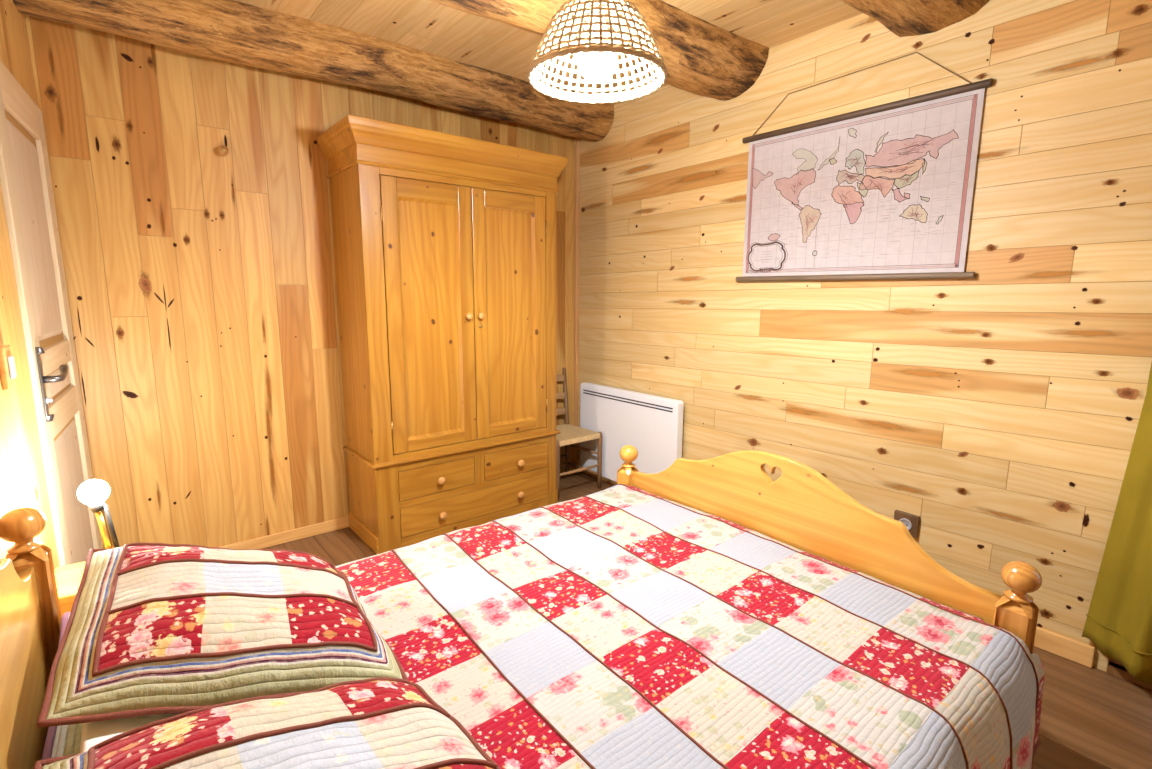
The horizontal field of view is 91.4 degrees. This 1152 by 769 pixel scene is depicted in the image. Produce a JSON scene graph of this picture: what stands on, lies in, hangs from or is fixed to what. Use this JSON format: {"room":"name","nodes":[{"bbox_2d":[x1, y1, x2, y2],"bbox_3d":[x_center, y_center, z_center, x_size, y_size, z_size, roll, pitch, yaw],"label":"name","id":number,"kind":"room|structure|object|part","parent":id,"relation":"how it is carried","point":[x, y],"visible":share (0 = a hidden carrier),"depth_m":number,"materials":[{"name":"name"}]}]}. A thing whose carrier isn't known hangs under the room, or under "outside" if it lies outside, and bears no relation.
{"room":"bedroom","nodes":[
{"label":"bedroom","id":0,"kind":"room"},
{"bbox_2d":[0,0,75,569],"bbox_3d":[-0.814,-0.026,0.391,0.103,2.558,4.720,-6,11,-34],"label":"wall","id":1,"kind":"structure","parent":0,"point":[23,482],"depth_m":1.57,"materials":[{"name":"paint"}]},
{"bbox_2d":[0,345,16,390],"bbox_3d":[-1.445,-0.043,1.430,0.019,0.110,0.080,-6,11,-34],"label":"light switch","id":2,"kind":"object","parent":1,"relation":"attached to","point":[8,375],"visible":1,"depth_m":1.41,"materials":[{"name":"brown plastic"}]},
{"bbox_2d":[0,60,102,566],"bbox_3d":[-1.806,-0.031,1.978,0.096,1.925,0.730,-6,11,-34],"label":"door","id":3,"kind":"structure","parent":1,"relation":"in","point":[25,176],"depth_m":1.87,"materials":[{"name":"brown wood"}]},
{"bbox_3d":[-1.824,-0.917,1.818,0.042,0.125,0.520,-6,11,-34],"label":"rail","id":4,"kind":"part","parent":3,"relation":"part of","materials":[{"name":"brown wood"}]},
{"bbox_3d":[-1.823,-0.495,1.889,0.018,0.730,0.520,-6,11,-34],"label":"panel","id":5,"kind":"part","parent":3,"relation":"part of","materials":[{"name":"brown wood"}]},
{"bbox_3d":[-1.627,0.000,1.714,0.033,0.230,0.032,-6,11,-34],"label":"handle plate","id":6,"kind":"part","parent":3,"relation":"part of","materials":[{"name":"grey metal"}]},
{"bbox_3d":[-1.640,-0.035,1.773,0.051,0.044,0.141,-6,11,-34],"label":"handle","id":7,"kind":"part","parent":3,"relation":"part of","materials":[{"name":"grey metal"}]},
{"bbox_3d":[-1.828,-0.095,1.952,0.042,0.080,0.520,-6,11,-34],"label":"rail","id":8,"kind":"part","parent":3,"relation":"part of","materials":[{"name":"brown wood"}]},
{"bbox_3d":[-1.825,-0.007,1.969,0.018,0.100,0.520,-6,11,-34],"label":"panel","id":9,"kind":"part","parent":3,"relation":"part of","materials":[{"name":"brown wood"}]},
{"bbox_3d":[-1.829,0.092,1.983,0.042,0.100,0.520,-6,11,-34],"label":"rail","id":10,"kind":"part","parent":3,"relation":"part of","materials":[{"name":"brown wood"}]},
{"bbox_3d":[-1.828,0.472,2.047,0.018,0.670,0.520,-6,11,-34],"label":"panel","id":11,"kind":"part","parent":3,"relation":"part of","materials":[{"name":"brown wood"}]},
{"bbox_2d":[25,15,574,548],"bbox_3d":[-1.065,-0.462,3.096,2.920,2.573,0.103,-7,12,-39],"label":"wall","id":12,"kind":"structure","parent":0,"point":[201,282],"depth_m":2.54,"materials":[{"name":"brown wood"}]},
{"bbox_2d":[217,145,228,156],"bbox_3d":[-1.562,-1.035,2.487,0.042,0.042,0.050,-7,12,-39],"label":"peg","id":13,"kind":"object","parent":12,"relation":"attached to","point":[222,150],"visible":1,"depth_m":2.47,"materials":[{"name":"brown wood"}]},
{"bbox_2d":[219,462,575,548],"bbox_3d":[-1.009,0.719,3.262,2.632,0.058,0.018,-7,12,-39],"label":"baseboard","id":14,"kind":"structure","parent":12,"relation":"attached to","point":[323,527],"depth_m":2.90,"materials":[{"name":"brown wood"}]},
{"bbox_2d":[573,138,579,461],"bbox_3d":[0.004,-0.593,3.881,0.030,2.338,0.022,-7,12,-39],"label":"trim","id":15,"kind":"structure","parent":12,"relation":"attached to","point":[577,140],"depth_m":3.86,"materials":[{"name":"brown wood"}]},
{"bbox_2d":[235,0,862,104],"bbox_3d":[0.176,-1.370,1.077,3.390,0.083,4.470,-7,12,-39],"label":"ceiling","id":16,"kind":"structure","parent":0,"point":[428,26],"depth_m":2.40,"materials":[{"name":"brown wood"}]},
{"bbox_2d":[13,0,613,141],"bbox_3d":[-1.049,-1.544,2.624,3.172,0.292,0.303,-7,12,-38],"label":"ceiling beam","id":17,"kind":"structure","parent":16,"relation":"attached to","point":[233,31],"depth_m":2.45,"materials":[{"name":"brown wood"}]},
{"bbox_2d":[527,0,667,102],"bbox_3d":[0.060,-1.115,1.508,0.386,0.559,0.386,-7,12,-39],"label":"pendant lamp","id":18,"kind":"object","parent":16,"relation":"hanging from","point":[597,59],"visible":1,"depth_m":1.48,"materials":[{"name":"beige wicker"}]},
{"bbox_3d":[0.059,-0.893,1.544,0.110,0.110,0.110,-7,12,-39],"label":"bulb","id":19,"kind":"part","parent":18,"relation":"part of","materials":[{"name":"white glass"}]},
{"bbox_2d":[429,0,768,100],"bbox_3d":[-0.418,-1.466,1.856,3.178,0.398,0.387,-7,12,-37],"label":"ceiling beam","id":20,"kind":"structure","parent":16,"relation":"attached to","point":[702,58],"depth_m":2.39,"materials":[{"name":"brown wood"}]},
{"bbox_2d":[840,0,989,36],"bbox_3d":[0.178,-1.357,1.137,3.167,0.381,0.372,-7,12,-39],"label":"ceiling beam","id":21,"kind":"structure","parent":16,"relation":"attached to","point":[904,18],"depth_m":1.99,"materials":[{"name":"brown wood"}]},
{"bbox_2d":[259,472,1151,768],"bbox_3d":[0.182,1.085,1.493,3.438,0.082,4.470,-7,12,-39],"label":"floor","id":22,"kind":"structure","parent":0,"point":[1091,718],"depth_m":1.76,"materials":[{"name":"brown wood"}]},
{"bbox_2d":[54,562,84,615],"bbox_3d":[-1.314,0.766,1.612,0.248,0.495,0.220,-6,11,-34],"label":"nightstand","id":23,"kind":"object","parent":22,"relation":"on","point":[68,577],"visible":0.02,"depth_m":1.51,"materials":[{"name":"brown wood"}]},
{"bbox_2d":[77,480,119,548],"bbox_3d":[-1.319,0.389,1.578,0.110,0.259,0.110,-7,12,-39],"label":"bedside lamp","id":24,"kind":"object","parent":23,"relation":"on","point":[94,493],"visible":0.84,"depth_m":1.55,"materials":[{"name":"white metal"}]},
{"bbox_3d":[-1.332,0.297,1.552,0.068,0.068,0.068,-7,12,-39],"label":"globe","id":25,"kind":"part","parent":24,"relation":"part of"},
{"bbox_3d":[-1.323,0.425,1.581,0.034,0.165,0.017,-7,12,-39],"label":"stem","id":26,"kind":"part","parent":24,"relation":"part of","materials":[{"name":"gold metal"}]},
{"bbox_3d":[-1.308,0.419,1.587,0.031,0.174,0.012,-7,12,-39],"label":"stem","id":27,"kind":"part","parent":24,"relation":"part of","materials":[{"name":"black metal"}]},
{"bbox_2d":[317,114,567,553],"bbox_3d":[-0.654,-0.236,3.071,1.184,2.009,0.469,-7,12,-39],"label":"wardrobe","id":28,"kind":"object","parent":22,"relation":"on","point":[445,243],"visible":1,"depth_m":2.83,"materials":[{"name":"brown wood"}]},
{"bbox_3d":[-0.709,-0.922,2.678,0.312,0.085,0.022,-7,12,-39],"label":"door rail","id":29,"kind":"part","parent":28,"relation":"part of","materials":[{"name":"brown wood"}]},
{"bbox_3d":[-0.711,-0.324,2.776,0.456,1.298,0.022,-7,12,-39],"label":"door","id":30,"kind":"part","parent":28,"relation":"part of","materials":[{"name":"brown wood"}]},
{"bbox_3d":[-0.710,-0.311,2.776,0.312,1.153,0.011,-7,12,-39],"label":"door panel","id":31,"kind":"part","parent":28,"relation":"part of","materials":[{"name":"brown wood"}]},
{"bbox_3d":[-0.715,0.484,2.908,0.419,0.151,0.022,-7,12,-39],"label":"drawer","id":32,"kind":"part","parent":28,"relation":"part of","materials":[{"name":"brown wood"}]},
{"bbox_3d":[-0.715,0.287,2.876,0.312,0.060,0.022,-7,12,-39],"label":"door rail","id":33,"kind":"part","parent":28,"relation":"part of","materials":[{"name":"brown wood"}]},
{"bbox_3d":[-0.693,0.495,2.890,0.041,0.041,0.036,-7,12,-39],"label":"knob","id":34,"kind":"part","parent":28,"relation":"part of","materials":[{"name":"brown wood"}]},
{"bbox_3d":[-0.649,-1.135,2.924,1.184,0.187,0.469,-7,12,-39],"label":"cornice","id":35,"kind":"part","parent":28,"relation":"part of","materials":[{"name":"brown wood"}]},
{"bbox_3d":[-0.692,0.681,2.923,0.041,0.041,0.036,-7,12,-39],"label":"knob","id":36,"kind":"part","parent":28,"relation":"part of","materials":[{"name":"brown wood"}]},
{"bbox_3d":[-0.666,0.313,3.172,1.125,0.024,0.440,-7,12,-39],"label":"ledge moulding","id":37,"kind":"part","parent":28,"relation":"part of","materials":[{"name":"brown wood"}]},
{"bbox_3d":[-0.533,-1.015,2.815,0.924,0.050,0.029,-7,12,-39],"label":"rail","id":38,"kind":"part","parent":28,"relation":"part of","materials":[{"name":"brown wood"}]},
{"bbox_3d":[-0.540,0.312,3.032,0.924,0.031,0.029,-7,12,-39],"label":"rail","id":39,"kind":"part","parent":28,"relation":"part of","materials":[{"name":"brown wood"}]},
{"bbox_3d":[-0.547,-0.349,2.874,0.035,0.035,0.031,-7,12,-39],"label":"knob","id":40,"kind":"part","parent":28,"relation":"part of","materials":[{"name":"brown wood"}]},
{"bbox_3d":[-0.529,0.363,3.050,0.914,0.038,0.029,-7,12,-39],"label":"rail","id":41,"kind":"part","parent":28,"relation":"part of","materials":[{"name":"brown wood"}]},
{"bbox_3d":[-0.530,0.552,3.081,0.914,0.034,0.029,-7,12,-39],"label":"rail","id":42,"kind":"part","parent":28,"relation":"part of","materials":[{"name":"brown wood"}]},
{"bbox_3d":[-0.527,0.648,3.092,0.909,0.153,0.022,-7,12,-39],"label":"drawer","id":43,"kind":"part","parent":28,"relation":"part of","materials":[{"name":"brown wood"}]},
{"bbox_3d":[-0.531,0.750,3.113,0.914,0.050,0.029,-7,12,-39],"label":"rail","id":44,"kind":"part","parent":28,"relation":"part of","materials":[{"name":"brown wood"}]},
{"bbox_3d":[-0.493,-0.356,2.918,0.035,0.035,0.031,-7,12,-39],"label":"knob","id":45,"kind":"part","parent":28,"relation":"part of","materials":[{"name":"brown wood"}]},
{"bbox_3d":[-0.355,-0.369,3.064,0.456,1.298,0.022,-7,12,-39],"label":"door","id":46,"kind":"part","parent":28,"relation":"part of","materials":[{"name":"brown wood"}]},
{"bbox_3d":[-0.352,-0.968,2.966,0.312,0.085,0.022,-7,12,-39],"label":"door rail","id":47,"kind":"part","parent":28,"relation":"part of","materials":[{"name":"brown wood"}]},
{"bbox_3d":[-0.354,-0.356,3.065,0.312,1.153,0.011,-7,12,-39],"label":"door panel","id":48,"kind":"part","parent":28,"relation":"part of","materials":[{"name":"brown wood"}]},
{"bbox_3d":[-0.358,0.242,3.164,0.312,0.060,0.022,-7,12,-39],"label":"door rail","id":49,"kind":"part","parent":28,"relation":"part of","materials":[{"name":"brown wood"}]},
{"bbox_3d":[-0.339,0.436,3.212,0.427,0.151,0.022,-7,12,-39],"label":"drawer","id":50,"kind":"part","parent":28,"relation":"part of","materials":[{"name":"brown wood"}]},
{"bbox_3d":[-0.318,0.633,3.225,0.041,0.041,0.036,-7,12,-39],"label":"knob","id":51,"kind":"part","parent":28,"relation":"part of","materials":[{"name":"brown wood"}]},
{"bbox_3d":[-0.315,0.447,3.197,0.041,0.041,0.036,-7,12,-39],"label":"knob","id":52,"kind":"part","parent":28,"relation":"part of","materials":[{"name":"brown wood"}]},
{"bbox_2d":[0,445,1041,768],"bbox_3d":[-0.063,0.598,1.395,2.032,0.910,1.513,-7,12,-39],"label":"double bed","id":53,"kind":"object","parent":22,"relation":"on","point":[803,510],"visible":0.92,"depth_m":1.62,"materials":[{"name":"brown wood"}]},
{"bbox_3d":[-0.816,0.616,0.772,0.026,0.753,1.358,-7,12,-39],"label":"headboard","id":54,"kind":"part","parent":53,"relation":"part of","materials":[{"name":"brown wood"}]},
{"bbox_3d":[-1.269,0.667,1.341,0.084,0.778,0.084,-7,12,-39],"label":"bed post","id":55,"kind":"part","parent":53,"relation":"part of","materials":[{"name":"brown wood"}]},
{"bbox_3d":[0.237,0.566,2.575,0.084,0.594,0.084,-7,12,-39],"label":"bed post","id":56,"kind":"part","parent":53,"relation":"part of","materials":[{"name":"brown wood"}]},
{"bbox_3d":[0.690,0.540,2.011,0.026,0.598,1.358,-7,12,-39],"label":"footboard","id":57,"kind":"part","parent":53,"relation":"part of","materials":[{"name":"brown wood"}]},
{"bbox_3d":[1.143,0.749,1.485,0.084,0.594,0.084,-7,12,-39],"label":"bed post","id":58,"kind":"part","parent":53,"relation":"part of","materials":[{"name":"brown wood"}]},
{"bbox_2d":[556,368,601,499],"bbox_3d":[-0.094,0.300,3.677,0.383,0.761,0.394,-7,12,-39],"label":"chair","id":59,"kind":"object","parent":22,"relation":"on","point":[569,435],"visible":0.59,"depth_m":3.68,"materials":[{"name":"brown wood"}]},
{"bbox_3d":[-0.116,0.531,3.460,0.033,0.375,0.033,-7,12,-39],"label":"leg","id":60,"kind":"part","parent":59,"relation":"part of","materials":[{"name":"brown wood"}]},
{"bbox_3d":[-0.071,0.262,3.906,0.032,0.761,0.064,-7,12,-39],"label":"post","id":61,"kind":"part","parent":59,"relation":"part of","materials":[{"name":"brown wood"}]},
{"bbox_3d":[-0.083,0.326,3.667,0.358,0.036,0.346,-7,12,-39],"label":"seat","id":62,"kind":"part","parent":59,"relation":"part of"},
{"bbox_3d":[0.155,0.496,3.679,0.033,0.375,0.033,-7,12,-39],"label":"leg","id":63,"kind":"part","parent":59,"relation":"part of","materials":[{"name":"brown wood"}]},
{"bbox_2d":[578,0,1151,671],"bbox_3d":[0.928,-0.409,2.874,0.103,2.630,2.986,-7,12,-39],"label":"wall","id":64,"kind":"structure","parent":0,"point":[1000,408],"depth_m":2.20,"materials":[{"name":"brown wood"}]},
{"bbox_2d":[580,382,683,481],"bbox_3d":[0.332,0.338,3.570,0.086,0.605,0.862,-7,12,-39],"label":"radiator","id":65,"kind":"object","parent":64,"relation":"attached to","point":[652,424],"visible":0.68,"depth_m":3.48,"materials":[{"name":"white metal"}]},
{"bbox_2d":[576,460,1095,667],"bbox_3d":[0.896,0.762,3.002,0.018,0.075,2.800,-7,12,-39],"label":"baseboard","id":66,"kind":"structure","parent":64,"relation":"attached to","point":[1076,651],"depth_m":1.99,"materials":[{"name":"brown wood"}]},
{"bbox_2d":[735,52,992,281],"bbox_3d":[1.154,-0.887,2.414,0.027,0.864,1.037,-7,12,-39],"label":"map","id":67,"kind":"object","parent":64,"relation":"attached to","point":[884,191],"visible":1,"depth_m":2.35,"materials":[{"name":"paper"}]},
{"bbox_3d":[1.152,-0.473,2.481,0.025,0.025,1.037,-7,12,-39],"label":"rod","id":68,"kind":"part","parent":67,"relation":"part of","materials":[{"name":"grey wood"}]},
{"bbox_3d":[1.150,-1.232,2.377,0.008,0.171,0.918,-7,12,-39],"label":"hanging cord","id":69,"kind":"part","parent":67,"relation":"part of","materials":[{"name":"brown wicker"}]},
{"bbox_3d":[1.149,-1.136,2.380,0.027,0.027,1.020,-7,12,-39],"label":"rod","id":70,"kind":"part","parent":67,"relation":"part of","materials":[{"name":"brown wood"}]},
{"bbox_2d":[894,510,919,537],"bbox_3d":[1.387,0.587,2.362,0.025,0.094,0.094,-7,12,-39],"label":"wall socket","id":71,"kind":"object","parent":64,"relation":"attached to","point":[911,521],"visible":0.62,"depth_m":2.34,"materials":[{"name":"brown plastic"}]},
{"bbox_3d":[2.314,-0.150,1.203,0.102,2.570,1.440,-7,12,-39],"label":"wall","id":72,"kind":"structure","parent":0,"visible":0},
{"bbox_2d":[1106,658,1151,689],"bbox_3d":[2.214,0.005,1.342,0.110,2.120,1.140,-7,12,-39],"label":"window","id":73,"kind":"structure","parent":72,"relation":"in","point":[1115,668],"depth_m":1.88,"materials":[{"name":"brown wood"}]},
{"bbox_3d":[-0.062,0.747,1.416,1.857,0.213,1.352,-7,12,-39],"label":"mattress","id":74,"kind":"object","parent":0,"visible":0},
{"bbox_2d":[41,484,1043,768],"bbox_3d":[-0.004,0.755,1.436,1.979,0.464,1.606,-7,12,-39],"label":"patchwork quilt","id":75,"kind":"object","parent":74,"relation":"on","point":[619,626],"visible":0.76,"depth_m":1.34,"materials":[{"name":"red fabric"}]},
{"bbox_2d":[80,714,178,752],"bbox_3d":[-0.757,0.584,1.059,0.260,0.082,0.375,-7,12,-39],"label":"bed pillow","id":76,"kind":"object","parent":75,"relation":"on","point":[93,733],"visible":0.04,"depth_m":0.94,"materials":[{"name":"white fabric"}]},
{"bbox_2d":[36,543,407,726],"bbox_3d":[-0.752,0.494,1.249,0.575,0.225,0.621,-6,11,-32],"label":"pillow sham","id":77,"kind":"object","parent":75,"relation":"on","point":[152,628],"visible":0.96,"depth_m":1.10,"materials":[{"name":"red fabric"}]},
{"bbox_2d":[34,677,500,768],"bbox_3d":[-0.381,0.590,0.790,0.637,0.202,0.620,-7,12,-39],"label":"pillow sham","id":78,"kind":"object","parent":75,"relation":"on","point":[381,722],"visible":1,"depth_m":0.83,"materials":[{"name":"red fabric"}]},
{"bbox_3d":[2.141,-1.104,1.116,0.085,0.021,1.270,-7,12,-39],"label":"curtain rod","id":79,"kind":"object","parent":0,"visible":0},
{"bbox_2d":[1082,362,1151,683],"bbox_3d":[1.845,-0.098,1.546,0.158,2.067,0.475,-7,12,-39],"label":"curtain","id":80,"kind":"object","parent":79,"relation":"hanging from","point":[1118,623],"visible":1,"depth_m":1.78,"materials":[{"name":"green fabric"}]}
]}

